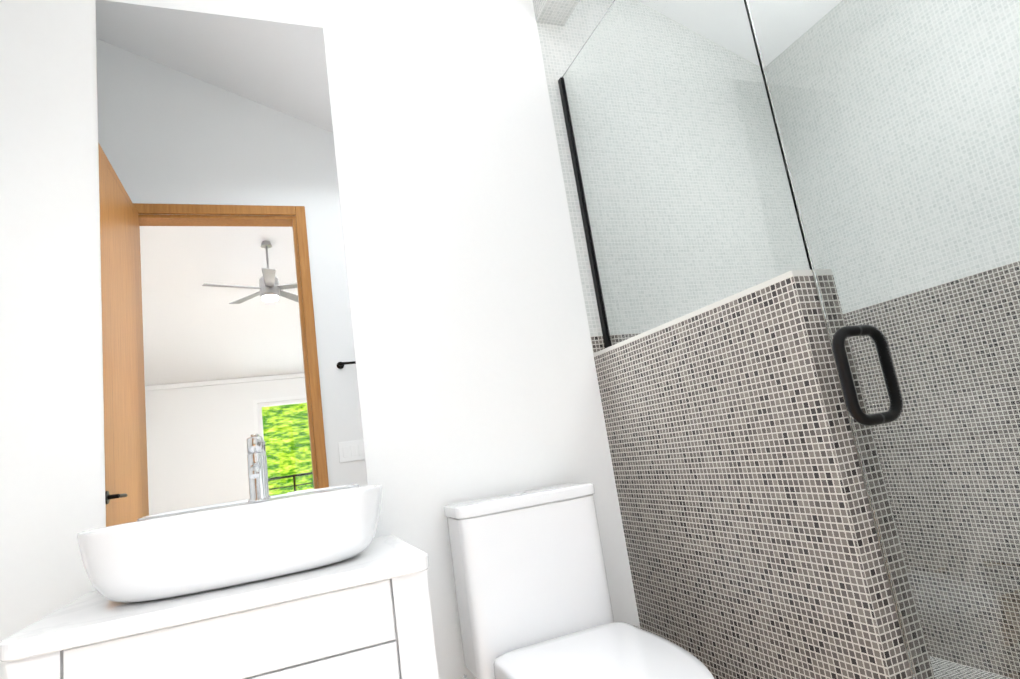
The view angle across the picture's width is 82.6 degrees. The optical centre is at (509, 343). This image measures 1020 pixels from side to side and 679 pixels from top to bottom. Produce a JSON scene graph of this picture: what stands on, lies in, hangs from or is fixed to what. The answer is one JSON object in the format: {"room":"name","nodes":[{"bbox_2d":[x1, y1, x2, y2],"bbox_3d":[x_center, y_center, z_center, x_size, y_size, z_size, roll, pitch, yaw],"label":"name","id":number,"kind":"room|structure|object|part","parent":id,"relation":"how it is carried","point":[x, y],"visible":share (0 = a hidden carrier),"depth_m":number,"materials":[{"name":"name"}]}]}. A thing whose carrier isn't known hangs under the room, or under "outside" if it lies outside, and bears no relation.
{"room":"bathroom","nodes":[
{"label":"bathroom","id":0,"kind":"room"},
{"bbox_2d":[0,0,639,678],"bbox_3d":[-0.933,-1.301,1.928,2.140,5.400,0.120,-4,-11,-22],"label":"wall","id":1,"kind":"structure","parent":0,"point":[474,360],"depth_m":1.82,"materials":[{"name":"white paint"}]},
{"bbox_2d":[96,0,367,526],"bbox_3d":[-0.794,-0.228,1.658,0.630,1.625,0.005,-4,-11,-22],"label":"vanity mirror","id":2,"kind":"object","parent":1,"relation":"attached to","point":[227,330],"visible":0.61,"depth_m":1.65,"materials":[{"name":"silver metal"}]},
{"bbox_2d":[536,0,613,352],"bbox_3d":[0.638,-1.418,2.553,1.250,5.400,0.120,-4,-11,-22],"label":"tiled wall","id":3,"kind":"structure","parent":0,"point":[561,46],"depth_m":2.19,"materials":[{"name":"tile"}]},
{"bbox_2d":[594,275,912,678],"bbox_3d":[0.584,0.546,1.526,0.120,1.228,0.870,-4,-11,-22],"label":"wall","id":4,"kind":"structure","parent":0,"point":[754,549],"depth_m":1.36,"materials":[{"name":"tile"}]},
{"bbox_2d":[593,270,813,356],"bbox_3d":[0.496,-0.058,1.635,0.120,0.012,0.870,-4,-11,-22],"label":"ledge","id":5,"kind":"object","parent":4,"relation":"on","point":[744,292],"depth_m":1.43,"materials":[{"name":"stone"}]},
{"bbox_2d":[558,0,812,347],"bbox_3d":[0.419,-0.580,1.730,0.022,1.059,0.866,-4,-11,-22],"label":"glass panel","id":6,"kind":"object","parent":5,"relation":"on","point":[687,200],"visible":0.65,"depth_m":1.62,"materials":[{"name":"clear glass"}]},
{"bbox_3d":[-0.193,1.162,0.531,2.140,0.100,2.120,-4,-11,-22],"label":"floor","id":7,"kind":"structure","parent":0,"visible":0},
{"bbox_2d":[0,535,438,678],"bbox_3d":[-0.530,0.890,1.225,0.725,0.770,0.493,-4,-11,-22],"label":"bathroom vanity","id":8,"kind":"object","parent":7,"relation":"on","point":[365,614],"visible":0.98,"depth_m":1.09,"materials":[{"name":"paint"}]},
{"bbox_2d":[76,485,381,602],"bbox_3d":[-0.590,0.440,1.301,0.608,0.150,0.398,-4,-11,-22],"label":"sink","id":9,"kind":"object","parent":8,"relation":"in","point":[178,555],"visible":1,"depth_m":1.13,"materials":[{"name":"white ceramic"}]},
{"bbox_2d":[247,434,268,502],"bbox_3d":[-0.639,0.310,1.459,0.050,0.170,0.178,-4,-11,-22],"label":"faucet","id":10,"kind":"object","parent":9,"relation":"on","point":[256,473],"visible":1,"depth_m":1.48,"materials":[{"name":"silver metal"}]},
{"bbox_2d":[444,483,714,678],"bbox_3d":[0.185,0.779,1.369,0.428,0.832,0.750,-4,-11,-22],"label":"toilet","id":11,"kind":"object","parent":7,"relation":"on","point":[532,589],"visible":1,"depth_m":1.55,"materials":[{"name":"white ceramic"}]},
{"bbox_3d":[-0.074,-2.018,1.329,3.390,1.476,2.120,-4,-11,-22],"label":"ceiling","id":12,"kind":"structure","parent":0,"visible":0},
{"bbox_2d":[532,0,578,25],"bbox_3d":[0.447,-1.692,1.450,0.120,0.500,1.880,-4,-11,-22],"label":"beam","id":13,"kind":"structure","parent":12,"relation":"attached to","point":[556,12],"depth_m":2.21,"materials":[{"name":"tile"}]},
{"bbox_3d":[0.966,-0.336,0.400,0.010,2.159,0.182,-4,-11,-22],"label":"glass","id":14,"kind":"object","parent":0,"visible":0},
{"bbox_2d":[746,0,1019,678],"bbox_3d":[0.791,-0.231,0.860,0.146,2.152,0.816,-4,-11,-22],"label":"shower glass door","id":15,"kind":"structure","parent":14,"relation":"attached to","point":[898,123],"depth_m":1.03,"materials":[{"name":"clear glass"}]},
{"bbox_3d":[0.702,0.060,1.138,0.146,0.197,0.022,-4,-11,-22],"label":"shower glass handle","id":16,"kind":"part","parent":15,"relation":"part of","materials":[{"name":"black metal"}]}
]}

